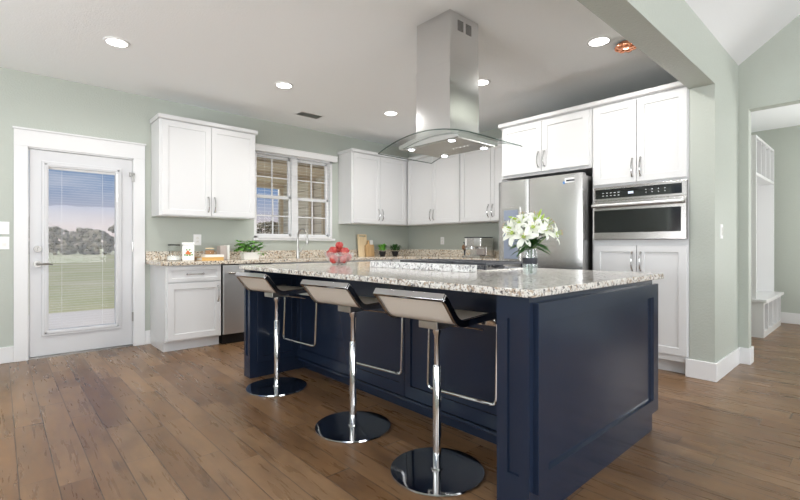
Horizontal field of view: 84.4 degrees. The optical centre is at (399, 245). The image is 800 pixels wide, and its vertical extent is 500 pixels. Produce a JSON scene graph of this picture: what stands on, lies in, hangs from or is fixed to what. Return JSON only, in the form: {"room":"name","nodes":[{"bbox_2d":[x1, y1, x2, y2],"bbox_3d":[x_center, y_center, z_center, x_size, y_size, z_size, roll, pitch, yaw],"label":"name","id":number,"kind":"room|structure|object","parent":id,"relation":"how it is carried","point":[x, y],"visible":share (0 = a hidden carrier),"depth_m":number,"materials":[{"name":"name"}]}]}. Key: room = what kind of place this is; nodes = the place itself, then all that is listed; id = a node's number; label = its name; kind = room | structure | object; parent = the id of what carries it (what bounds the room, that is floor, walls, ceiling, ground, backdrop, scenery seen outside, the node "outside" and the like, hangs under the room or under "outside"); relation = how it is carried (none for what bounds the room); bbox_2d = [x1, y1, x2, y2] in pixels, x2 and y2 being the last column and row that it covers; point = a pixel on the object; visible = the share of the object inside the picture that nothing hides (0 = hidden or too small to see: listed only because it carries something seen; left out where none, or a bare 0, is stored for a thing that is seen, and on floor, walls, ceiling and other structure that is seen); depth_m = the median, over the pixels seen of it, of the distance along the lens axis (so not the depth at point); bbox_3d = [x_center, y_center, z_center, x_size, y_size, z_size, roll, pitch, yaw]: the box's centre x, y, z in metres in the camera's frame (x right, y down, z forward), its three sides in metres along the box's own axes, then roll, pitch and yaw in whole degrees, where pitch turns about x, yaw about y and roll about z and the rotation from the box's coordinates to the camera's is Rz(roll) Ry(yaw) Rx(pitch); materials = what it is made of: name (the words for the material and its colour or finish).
{"room":"kitchen","nodes":[
{"label":"kitchen","id":0,"kind":"room"},
{"bbox_2d":[0,67,408,346],"bbox_3d":[-3.100,-0.355,4.709,8.940,2.900,0.140,0,0,-42],"label":"wall","id":1,"kind":"structure","parent":0,"point":[27,100],"depth_m":4.87,"materials":[{"name":"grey paint"}]},
{"bbox_2d":[0,222,8,233],"bbox_3d":[-3.670,-0.159,4.088,0.075,0.118,0.012,0,0,-42],"label":"light switch","id":2,"kind":"object","parent":1,"relation":"attached to","point":[4,226],"visible":1,"depth_m":4.09,"materials":[{"name":"white plastic"}]},
{"bbox_2d":[0,237,8,248],"bbox_3d":[-3.670,-0.020,4.088,0.075,0.118,0.012,0,0,-42],"label":"light switch","id":3,"kind":"object","parent":1,"relation":"attached to","point":[4,241],"visible":1,"depth_m":4.09,"materials":[{"name":"white plastic"}]},
{"bbox_2d":[0,330,149,363],"bbox_3d":[-4.509,1.020,3.323,4.690,0.150,0.017,0,0,-42],"label":"baseboard","id":4,"kind":"structure","parent":1,"relation":"attached to","point":[6,353],"depth_m":4.11,"materials":[{"name":"white wood"}]},
{"bbox_2d":[12,126,145,361],"bbox_3d":[-3.248,-0.009,4.533,1.108,2.207,0.202,0,0,-42],"label":"door","id":5,"kind":"structure","parent":1,"relation":"in","point":[33,338],"depth_m":4.42,"materials":[{"name":"white wood"}]},
{"bbox_2d":[49,167,114,328],"bbox_3d":[-3.250,0.033,4.522,0.557,1.600,0.014,0,0,-42],"label":"blind","id":6,"kind":"object","parent":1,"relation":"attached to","point":[52,168],"depth_m":4.56,"materials":[{"name":"white plastic"}]},
{"bbox_2d":[193,234,200,244],"bbox_3d":[-2.405,-0.063,5.238,0.090,0.130,0.009,0,0,-42],"label":"wall outlet","id":7,"kind":"object","parent":1,"relation":"attached to","point":[196,237],"visible":0.94,"depth_m":5.24,"materials":[{"name":"white plastic"}]},
{"bbox_2d":[150,113,257,219],"bbox_3d":[-2.246,-0.853,5.122,1.092,1.075,0.386,0,0,-42],"label":"upper cabinet","id":8,"kind":"object","parent":1,"relation":"attached to","point":[200,169],"visible":1,"depth_m":4.95,"materials":[{"name":"white wood"}]},
{"bbox_2d":[146,249,408,260],"bbox_3d":[-1.326,0.120,6.208,3.992,0.100,0.019,0,0,-42],"label":"backsplash","id":9,"kind":"structure","parent":1,"relation":"attached to","point":[150,255],"depth_m":5.90,"materials":[{"name":"stone"}]},
{"bbox_2d":[253,151,334,240],"bbox_3d":[-1.478,-0.650,6.158,1.250,1.170,0.175,0,0,-42],"label":"window","id":10,"kind":"structure","parent":1,"relation":"in","point":[292,214],"depth_m":6.14,"materials":[{"name":"white wood"}]},
{"bbox_2d":[255,143,337,238],"bbox_3d":[-1.406,-0.700,6.094,1.270,1.206,0.074,0,0,-42],"label":"window blind","id":11,"kind":"object","parent":10,"relation":"attached to","point":[258,147],"visible":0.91,"depth_m":6.04,"materials":[{"name":"white plastic"}]},
{"bbox_2d":[337,148,407,225],"bbox_3d":[-0.390,-0.853,6.806,1.114,1.075,0.386,0,0,-42],"label":"upper cabinet","id":12,"kind":"object","parent":1,"relation":"attached to","point":[372,186],"visible":1,"depth_m":6.58,"materials":[{"name":"white wood"}]},
{"bbox_2d":[0,323,799,499],"bbox_3d":[2.154,1.145,1.645,12.600,0.100,11.740,0,0,-42],"label":"floor","id":13,"kind":"structure","parent":0,"point":[141,422],"depth_m":2.50,"materials":[{"name":"brown wood"}]},
{"bbox_2d":[150,264,220,351],"bbox_3d":[-2.350,0.652,4.850,0.560,0.885,0.654,0,0,-42],"label":"base cabinet","id":14,"kind":"object","parent":13,"relation":"on","point":[185,300],"visible":0.98,"depth_m":4.65,"materials":[{"name":"white wood"}]},
{"bbox_2d":[219,263,272,343],"bbox_3d":[-1.898,0.655,5.229,0.600,0.880,0.656,0,0,-42],"label":"dishwasher","id":15,"kind":"object","parent":13,"relation":"on","point":[232,289],"visible":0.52,"depth_m":4.90,"materials":[{"name":"silver metal"}]},
{"bbox_2d":[234,272,317,396],"bbox_3d":[-0.950,0.649,3.405,0.456,0.892,0.485,0,0,41],"label":"bar stool","id":16,"kind":"object","parent":13,"relation":"on","point":[276,386],"visible":0.88,"depth_m":3.38,"materials":[{"name":"grey metal"}]},
{"bbox_2d":[273,261,330,263],"bbox_3d":[-1.343,0.652,5.764,0.920,0.885,0.654,0,0,-42],"label":"base cabinet","id":17,"kind":"object","parent":13,"relation":"on","point":[319,261],"visible":0.02,"depth_m":5.48,"materials":[{"name":"white"}]},
{"bbox_2d":[300,279,403,442],"bbox_3d":[-0.283,0.649,2.664,0.456,0.892,0.485,0,0,41],"label":"bar stool","id":18,"kind":"object","parent":13,"relation":"on","point":[352,426],"visible":0.85,"depth_m":2.62,"materials":[{"name":"grey metal"}]},
{"bbox_2d":[349,259,390,261],"bbox_3d":[-0.658,0.652,6.386,0.920,0.885,0.654,0,0,-42],"label":"base cabinet","id":19,"kind":"object","parent":13,"relation":"on","point":[388,259],"visible":0.02,"depth_m":6.19,"materials":[{"name":"white"}]},
{"bbox_2d":[391,259,406,261],"bbox_3d":[0.019,0.652,7.017,0.911,0.885,0.626,0,0,-42],"label":"base cabinet","id":20,"kind":"object","parent":13,"relation":"on","point":[394,260],"visible":0.07,"depth_m":6.54,"materials":[{"name":"white"}]},
{"bbox_2d":[373,288,496,496],"bbox_3d":[0.180,0.649,2.144,0.456,0.892,0.485,0,0,41],"label":"bar stool","id":21,"kind":"object","parent":13,"relation":"on","point":[437,471],"visible":0.99,"depth_m":2.10,"materials":[{"name":"grey metal"}]},
{"bbox_2d":[244,270,657,499],"bbox_3d":[0.121,0.648,3.167,1.396,0.893,2.712,0,0,-42],"label":"kitchen island","id":22,"kind":"object","parent":13,"relation":"on","point":[577,372],"visible":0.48,"depth_m":2.35,"materials":[{"name":"blue paint"}]},
{"bbox_2d":[239,261,663,297],"bbox_3d":[0.122,0.186,3.191,1.490,0.032,2.758,0,0,-42],"label":"island countertop","id":23,"kind":"structure","parent":22,"relation":"on","point":[547,281],"depth_m":2.35,"materials":[{"name":"stone"}]},
{"bbox_2d":[370,261,476,272],"bbox_3d":[0.126,0.147,3.125,0.088,0.045,0.982,0,0,-42],"label":"granite ledge","id":24,"kind":"object","parent":23,"relation":"on","point":[384,264],"visible":0.99,"depth_m":3.01,"materials":[{"name":"beige stone"}]},
{"bbox_2d":[400,259,526,270],"bbox_3d":[0.450,0.144,3.380,0.500,0.052,0.880,0,0,-42],"label":"cooktop","id":25,"kind":"object","parent":23,"relation":"in","point":[482,265],"visible":0.74,"depth_m":3.20,"materials":[{"name":"black glass"}]},
{"bbox_2d":[522,251,537,274],"bbox_3d":[0.717,0.094,2.433,0.084,0.152,0.084,0,0,-42],"label":"glass vase","id":26,"kind":"object","parent":23,"relation":"on","point":[526,260],"visible":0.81,"depth_m":2.40,"materials":[{"name":"clear glass"}]},
{"bbox_2d":[502,209,562,272],"bbox_3d":[0.711,-0.022,2.425,0.315,0.355,0.325,0,0,-42],"label":"lily bouquet","id":27,"kind":"object","parent":26,"relation":"in","point":[533,225],"visible":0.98,"depth_m":2.39,"materials":[{"name":"white plant"}]},
{"bbox_3d":[-0.534,0.114,3.884,0.264,0.111,0.264,0,0,-42],"label":"glass bowl","id":28,"kind":"object","parent":23,"relation":"on","visible":0},
{"bbox_2d":[329,255,337,262],"bbox_3d":[-0.572,0.116,3.817,0.078,0.083,0.079,0,0,35],"label":"apple","id":29,"kind":"object","parent":28,"relation":"in","point":[333,258],"visible":1,"depth_m":3.79,"materials":[{"name":"red food"}]},
{"bbox_2d":[329,247,336,254],"bbox_3d":[-0.583,0.043,3.846,0.074,0.079,0.075,0,0,-27],"label":"apple","id":30,"kind":"object","parent":29,"relation":"on","point":[332,250],"visible":1,"depth_m":3.82,"materials":[{"name":"red food"}]},
{"bbox_2d":[335,241,342,248],"bbox_3d":[-0.534,0.000,3.884,0.071,0.075,0.070,0,0,-42],"label":"apple","id":31,"kind":"object","parent":28,"relation":"in","point":[339,245],"visible":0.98,"depth_m":3.86,"materials":[{"name":"red food"}]},
{"bbox_2d":[339,255,346,262],"bbox_3d":[-0.491,0.118,3.830,0.070,0.075,0.071,0,0,-39],"label":"apple","id":32,"kind":"object","parent":28,"relation":"in","point":[343,259],"visible":1,"depth_m":3.80,"materials":[{"name":"red food"}]},
{"bbox_2d":[340,248,348,255],"bbox_3d":[-0.480,0.053,3.846,0.079,0.083,0.078,0,0,-11],"label":"apple","id":33,"kind":"object","parent":32,"relation":"on","point":[344,251],"visible":0.98,"depth_m":3.82,"materials":[{"name":"red food"}]},
{"bbox_2d":[347,254,351,261],"bbox_3d":[-0.468,0.106,3.922,0.078,0.083,0.079,0,0,-8],"label":"apple","id":34,"kind":"object","parent":28,"relation":"in","point":[349,256],"visible":0.42,"depth_m":3.90,"materials":[{"name":"red food"}]},
{"bbox_2d":[499,172,592,269],"bbox_3d":[1.761,0.203,4.844,1.040,1.785,0.945,0,0,-42],"label":"refrigerator","id":35,"kind":"object","parent":13,"relation":"on","point":[567,199],"visible":0.44,"depth_m":4.36,"materials":[{"name":"silver metal"}]},
{"bbox_2d":[586,175,592,269],"bbox_3d":[1.804,0.198,4.883,0.925,1.735,0.937,0,0,-42],"label":"panel","id":36,"kind":"object","parent":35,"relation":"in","point":[589,180],"depth_m":4.28,"materials":[{"name":"metal"}]},
{"bbox_2d":[591,81,688,373],"bbox_3d":[2.460,-0.140,4.267,0.992,2.470,0.805,0,0,-42],"label":"tall cabinet","id":37,"kind":"object","parent":13,"relation":"on","point":[642,136],"visible":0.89,"depth_m":3.86,"materials":[{"name":"white wood"}]},
{"bbox_2d":[591,179,687,239],"bbox_3d":[2.100,-0.298,3.929,0.109,0.497,0.775,0,0,-42],"label":"wall oven","id":38,"kind":"object","parent":37,"relation":"in","point":[656,210],"visible":1,"depth_m":3.90,"materials":[{"name":"silver metal"}]},
{"bbox_2d":[751,135,783,337],"bbox_3d":[4.580,-0.110,5.801,1.320,2.410,0.560,0,0,-42],"label":"hall tree","id":39,"kind":"object","parent":13,"relation":"on","point":[765,302],"visible":0.44,"depth_m":5.84,"materials":[{"name":"white wood"}]},
{"bbox_3d":[0.945,0.652,6.166,0.681,0.885,1.860,0,0,-42],"label":"base cabinet","id":40,"kind":"object","parent":13,"relation":"on","visible":0},
{"bbox_2d":[146,255,498,265],"bbox_3d":[-0.493,0.189,5.290,3.992,0.038,2.497,0,0,-42],"label":"countertop","id":41,"kind":"structure","parent":40,"relation":"on","point":[301,259],"depth_m":5.41,"materials":[{"name":"stone"}]},
{"bbox_2d":[167,244,180,259],"bbox_3d":[-2.455,0.081,4.795,0.142,0.178,0.142,0,0,-42],"label":"glass jar","id":42,"kind":"object","parent":41,"relation":"on","point":[174,257],"visible":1,"depth_m":4.74,"materials":[{"name":"clear glass"}]},
{"bbox_2d":[182,242,194,260],"bbox_3d":[-2.312,0.070,4.816,0.126,0.200,0.126,0,0,-28],"label":"canister","id":43,"kind":"object","parent":41,"relation":"on","point":[187,247],"visible":1,"depth_m":4.76,"materials":[{"name":"white ceramic"}]},
{"bbox_2d":[196,257,223,260],"bbox_3d":[-2.141,0.152,4.970,0.169,0.036,0.240,0,0,45],"label":"book","id":44,"kind":"object","parent":41,"relation":"on","point":[198,258],"visible":0.91,"depth_m":4.89,"materials":[{"name":"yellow paper"}]},
{"bbox_2d":[201,254,223,256],"bbox_3d":[-2.123,0.120,4.986,0.208,0.028,0.155,0,0,-41],"label":"book","id":45,"kind":"object","parent":44,"relation":"on","point":[204,255],"visible":0.95,"depth_m":4.96,"materials":[{"name":"white paper"}]},
{"bbox_2d":[205,248,213,253],"bbox_3d":[-2.142,0.068,4.971,0.104,0.076,0.104,0,0,-42],"label":"jar","id":46,"kind":"object","parent":45,"relation":"on","point":[206,251],"visible":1,"depth_m":4.93,"materials":[{"name":"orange glass"}]},
{"bbox_2d":[217,245,229,259],"bbox_3d":[-2.082,0.085,5.198,0.105,0.170,0.125,0,0,-42],"label":"stand","id":47,"kind":"object","parent":41,"relation":"on","point":[225,249],"visible":0.79,"depth_m":5.17,"materials":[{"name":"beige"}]},
{"bbox_2d":[233,240,266,259],"bbox_3d":[-1.778,0.054,5.246,0.391,0.231,0.226,0,0,-42],"label":"potted plant","id":48,"kind":"object","parent":41,"relation":"on","point":[248,255],"visible":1,"depth_m":5.20,"materials":[{"name":"green plant"}]},
{"bbox_2d":[296,228,308,257],"bbox_3d":[-1.287,-0.029,5.853,0.118,0.398,0.220,0,0,-42],"label":"faucet","id":49,"kind":"object","parent":41,"relation":"on","point":[307,242],"visible":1,"depth_m":5.88,"materials":[{"name":"silver metal"}]},
{"bbox_2d":[357,234,366,255],"bbox_3d":[-0.578,0.003,6.810,0.170,0.340,0.061,0,0,-42],"label":"cutting board","id":50,"kind":"object","parent":41,"relation":"on","point":[362,241],"visible":0.89,"depth_m":6.79,"materials":[{"name":"brown wood"}]},
{"bbox_2d":[365,240,371,255],"bbox_3d":[-0.486,0.046,6.806,0.120,0.250,0.042,0,0,-42],"label":"cutting board","id":51,"kind":"object","parent":41,"relation":"on","point":[368,248],"visible":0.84,"depth_m":6.80,"materials":[{"name":"beige wood"}]},
{"bbox_2d":[369,240,374,255],"bbox_3d":[-0.443,0.046,6.885,0.090,0.249,0.039,0,0,-42],"label":"cutting board","id":52,"kind":"object","parent":41,"relation":"on","point":[371,241],"visible":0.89,"depth_m":6.89,"materials":[{"name":"beige wood"}]},
{"bbox_2d":[378,244,386,255],"bbox_3d":[-0.275,0.071,6.826,0.184,0.198,0.185,0,0,-42],"label":"potted plant","id":53,"kind":"object","parent":41,"relation":"on","point":[381,253],"visible":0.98,"depth_m":6.79,"materials":[{"name":"green plant"}]},
{"bbox_2d":[390,244,401,255],"bbox_3d":[-0.074,0.072,7.039,0.215,0.195,0.206,0,0,-42],"label":"potted plant","id":54,"kind":"object","parent":41,"relation":"on","point":[394,247],"visible":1,"depth_m":6.99,"materials":[{"name":"green plant"}]},
{"bbox_2d":[463,237,492,257],"bbox_3d":[1.064,0.029,6.098,0.356,0.283,0.290,0,0,-42],"label":"toaster","id":55,"kind":"object","parent":41,"relation":"on","point":[480,247],"visible":1,"depth_m":6.04,"materials":[{"name":"silver metal"}]},
{"bbox_2d":[0,0,799,146],"bbox_3d":[0.281,-1.725,3.186,11.900,0.160,6.940,0,0,-42],"label":"ceiling","id":56,"kind":"structure","parent":0,"point":[348,63],"depth_m":3.85,"materials":[{"name":"white paint"}]},
{"bbox_2d":[103,37,129,47],"bbox_3d":[-2.292,-1.641,3.572,0.188,0.009,0.188,0,0,-42],"label":"recessed light","id":57,"kind":"object","parent":56,"relation":"in","point":[113,41],"visible":1,"depth_m":3.56,"materials":[{"name":"white plastic"}]},
{"bbox_2d":[106,39,126,46],"bbox_3d":[-2.292,-1.640,3.572,0.146,0.004,0.146,0,0,33],"label":"diffuser","id":58,"kind":"object","parent":57,"relation":"attached to","point":[113,42],"depth_m":3.57,"materials":[{"name":"white plastic"}]},
{"bbox_2d":[275,82,292,88],"bbox_3d":[-1.192,-1.641,4.531,0.188,0.009,0.188,0,0,-42],"label":"recessed light","id":59,"kind":"object","parent":56,"relation":"in","point":[285,85],"visible":1,"depth_m":4.53,"materials":[{"name":"white plastic"}]},
{"bbox_2d":[277,83,290,87],"bbox_3d":[-1.192,-1.640,4.531,0.146,0.004,0.146,0,0,3],"label":"diffuser","id":60,"kind":"object","parent":59,"relation":"attached to","point":[280,85],"depth_m":4.53,"materials":[{"name":"white plastic"}]},
{"bbox_2d":[294,111,323,118],"bbox_3d":[-1.146,-1.641,5.577,0.340,0.008,0.190,0,0,-42],"label":"ceiling vent","id":61,"kind":"object","parent":56,"relation":"in","point":[300,113],"visible":1,"depth_m":5.57,"materials":[{"name":"white plastic"}]},
{"bbox_2d":[384,111,397,115],"bbox_3d":[-0.112,-1.641,5.491,0.188,0.009,0.188,0,0,-42],"label":"recessed light","id":62,"kind":"object","parent":56,"relation":"in","point":[389,113],"visible":1,"depth_m":5.49,"materials":[{"name":"white plastic"}]},
{"bbox_2d":[385,112,396,114],"bbox_3d":[-0.112,-1.640,5.491,0.146,0.004,0.146,0,0,3],"label":"diffuser","id":63,"kind":"object","parent":62,"relation":"attached to","point":[386,113],"depth_m":5.49,"materials":[{"name":"white plastic"}]},
{"bbox_2d":[378,9,522,163],"bbox_3d":[0.354,-1.176,3.297,0.600,0.939,0.902,0,0,-42],"label":"range hood","id":64,"kind":"object","parent":56,"relation":"hanging from","point":[447,76],"visible":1,"depth_m":3.17,"materials":[{"name":"silver metal"}]},
{"bbox_2d":[479,78,490,85],"bbox_3d":[0.817,-1.641,4.447,0.188,0.009,0.188,0,0,-42],"label":"recessed light","id":65,"kind":"object","parent":56,"relation":"in","point":[482,82],"visible":0.65,"depth_m":4.43,"materials":[{"name":"white plastic"}]},
{"bbox_2d":[479,80,487,84],"bbox_3d":[0.817,-1.640,4.447,0.146,0.004,0.146,0,0,43],"label":"diffuser","id":66,"kind":"object","parent":65,"relation":"attached to","point":[481,82],"depth_m":4.44,"materials":[{"name":"white plastic"}]},
{"bbox_2d":[586,35,611,46],"bbox_3d":[1.603,-1.641,3.554,0.188,0.009,0.188,0,0,-42],"label":"recessed light","id":67,"kind":"object","parent":56,"relation":"in","point":[596,41],"visible":1,"depth_m":3.55,"materials":[{"name":"white plastic"}]},
{"bbox_2d":[589,38,608,45],"bbox_3d":[1.603,-1.640,3.554,0.146,0.004,0.146,0,0,-27],"label":"diffuser","id":68,"kind":"object","parent":67,"relation":"attached to","point":[593,41],"depth_m":3.55,"materials":[{"name":"white plastic"}]},
{"bbox_2d":[614,40,636,53],"bbox_3d":[1.839,-1.615,3.587,0.171,0.061,0.173,0,0,-42],"label":"ceiling light","id":69,"kind":"object","parent":56,"relation":"attached to","point":[626,46],"visible":0.89,"depth_m":3.56,"materials":[{"name":"brown"}]},
{"bbox_2d":[409,128,501,249],"bbox_3d":[1.680,-0.355,5.982,0.150,2.900,4.400,0,0,-42],"label":"wall","id":70,"kind":"structure","parent":0,"point":[420,237],"depth_m":6.84,"materials":[{"name":"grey paint"}]},
{"bbox_2d":[407,154,470,225],"bbox_3d":[0.594,-0.853,6.766,0.398,1.075,1.100,0,0,-42],"label":"upper cabinet","id":71,"kind":"object","parent":70,"relation":"attached to","point":[434,189],"visible":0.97,"depth_m":6.62,"materials":[{"name":"white wood"}]},
{"bbox_2d":[409,249,498,256],"bbox_3d":[0.984,0.120,6.619,0.019,0.100,2.478,0,0,-42],"label":"backsplash","id":72,"kind":"structure","parent":70,"relation":"attached to","point":[426,252],"depth_m":6.97,"materials":[{"name":"stone"}]},
{"bbox_2d":[461,138,507,223],"bbox_3d":[1.323,-0.853,5.962,0.398,1.075,1.060,0,0,-42],"label":"upper cabinet","id":73,"kind":"object","parent":70,"relation":"attached to","point":[481,170],"visible":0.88,"depth_m":5.98,"materials":[{"name":"white wood"}]},
{"bbox_2d":[498,102,592,180],"bbox_3d":[1.829,-1.062,4.962,0.992,0.625,1.071,0,0,-42],"label":"upper cabinet","id":74,"kind":"object","parent":70,"relation":"attached to","point":[559,142],"visible":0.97,"depth_m":4.59,"materials":[{"name":"white wood"}]},
{"bbox_2d":[577,0,737,362],"bbox_3d":[-0.036,-0.355,1.334,8.940,2.900,0.177,0,0,-42],"label":"wall","id":75,"kind":"structure","parent":0,"point":[670,33],"depth_m":3.60,"materials":[{"name":"grey paint"}]},
{"bbox_2d":[685,346,753,381],"bbox_3d":[2.848,1.020,3.899,1.016,0.150,0.219,0,0,-37],"label":"baseboard","id":76,"kind":"object","parent":75,"relation":"attached to","point":[703,370],"visible":1,"depth_m":3.65,"materials":[{"name":"white wood"}]},
{"bbox_2d":[720,224,722,238],"bbox_3d":[2.679,-0.115,3.670,0.075,0.120,0.012,0,0,-42],"label":"light switch","id":77,"kind":"object","parent":75,"relation":"attached to","point":[721,225],"visible":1,"depth_m":3.66,"materials":[{"name":"white plastic"}]},
{"bbox_2d":[685,0,799,65],"bbox_3d":[2.285,-3.013,-1.320,8.810,2.686,6.873,0,0,-42],"label":"ceiling","id":78,"kind":"structure","parent":0,"point":[741,27],"depth_m":3.56,"materials":[{"name":"white paint"}]},
{"bbox_2d":[738,15,799,347],"bbox_3d":[5.503,-1.545,1.601,0.120,5.281,6.873,0,0,-42],"label":"wall","id":79,"kind":"structure","parent":0,"point":[769,78],"depth_m":4.05,"materials":[{"name":"grey paint"}]},
{"bbox_2d":[751,125,799,313],"bbox_3d":[5.993,-0.355,5.657,0.120,2.900,2.920,0,0,-42],"label":"wall","id":80,"kind":"structure","parent":0,"point":[785,142],"depth_m":6.19,"materials":[{"name":"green paint"}]},
{"bbox_2d":[781,312,799,324],"bbox_3d":[5.933,1.020,5.622,0.017,0.150,2.650,0,0,-42],"label":"baseboard","id":81,"kind":"structure","parent":80,"relation":"attached to","point":[790,318],"depth_m":6.15,"materials":[{"name":"white wood"}]},
{"label":"outside","id":82,"kind":"structure","parent":0,"visible":0},
{"bbox_2d":[49,247,114,313],"bbox_3d":[-74.468,1.185,111.784,280.000,0.060,254.360,0,0,-42],"label":"ground","id":83,"kind":"structure","parent":82,"point":[73,262],"depth_m":13.65,"materials":[{"name":"green plant"}]},
{"bbox_2d":[49,226,74,254],"bbox_3d":[-40.773,-0.471,52.069,3.944,3.588,4.217,0,0,-42],"label":"tree","id":84,"kind":"object","parent":83,"relation":"on","point":[54,246],"visible":0.73,"depth_m":51.70,"materials":[{"name":"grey plant"}]},
{"bbox_2d":[67,227,94,253],"bbox_3d":[-42.132,-0.570,58.517,3.704,3.627,3.814,0,0,-9],"label":"tree","id":85,"kind":"object","parent":83,"relation":"on","point":[78,238],"visible":0.38,"depth_m":57.86,"materials":[{"name":"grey plant"}]},
{"bbox_2d":[79,229,114,254],"bbox_3d":[-37.264,-0.360,54.445,3.800,3.150,4.022,0,0,-42],"label":"tree","id":86,"kind":"object","parent":83,"relation":"on","point":[91,241],"visible":0.93,"depth_m":53.75,"materials":[{"name":"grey plant"}]},
{"bbox_2d":[107,224,114,252],"bbox_3d":[-38.608,-1.028,61.139,3.960,4.366,4.042,0,0,-42],"label":"tree","id":87,"kind":"object","parent":83,"relation":"on","point":[112,228],"visible":0.13,"depth_m":60.55,"materials":[{"name":"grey plant"}]},
{"bbox_2d":[257,221,270,233],"bbox_3d":[-21.474,-1.248,68.858,3.912,5.003,4.091,0,0,-42],"label":"tree","id":88,"kind":"object","parent":83,"relation":"on","point":[259,225],"visible":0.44,"depth_m":68.39,"materials":[{"name":"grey plant"}]},
{"bbox_2d":[263,221,277,233],"bbox_3d":[-17.957,-1.132,63.539,4.088,4.840,4.044,0,0,-42],"label":"tree","id":89,"kind":"object","parent":83,"relation":"on","point":[275,228],"visible":0.25,"depth_m":63.02,"materials":[{"name":"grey plant"}]},
{"bbox_2d":[279,188,282,233],"bbox_3d":[-2.947,-0.145,10.953,0.080,2.520,0.080,0,0,-42],"label":"porch post","id":90,"kind":"object","parent":83,"relation":"on","point":[281,189],"visible":0.23,"depth_m":10.93,"materials":[{"name":"brown wood"}]},
{"bbox_2d":[278,176,323,234],"bbox_3d":[-1.446,-0.305,9.627,0.200,3.200,4.800,0,0,-42],"label":"house wing","id":91,"kind":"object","parent":83,"relation":"on","point":[302,208],"depth_m":10.35},
{"bbox_2d":[257,157,323,188],"bbox_3d":[-2.656,-1.515,8.393,3.450,0.220,4.600,0,0,-42],"label":"ceiling","id":92,"kind":"structure","parent":91,"relation":"attached to","point":[318,171],"depth_m":9.17,"materials":[{"name":"brown wood"}]},
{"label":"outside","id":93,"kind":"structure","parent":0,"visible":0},
{"bbox_2d":[49,308,114,328],"bbox_3d":[-3.120,1.205,7.156,10.000,0.180,3.510,0,0,-42],"label":"patio","id":94,"kind":"structure","parent":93,"point":[111,312],"depth_m":6.71,"materials":[{"name":"grey concrete"}]},
{"bbox_2d":[308,183,312,233],"bbox_3d":[-2.029,-0.145,10.030,0.080,2.520,0.080,0,0,-42],"label":"porch post","id":95,"kind":"object","parent":94,"relation":"on","point":[309,203],"visible":0.24,"depth_m":9.99,"materials":[{"name":"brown wood"}]},
{"bbox_2d":[321,180,324,234],"bbox_3d":[-1.659,-0.145,9.623,0.080,2.520,0.080,0,0,-42],"label":"porch post","id":96,"kind":"object","parent":94,"relation":"on","point":[322,185],"visible":0.23,"depth_m":9.59,"materials":[{"name":"brown wood"}]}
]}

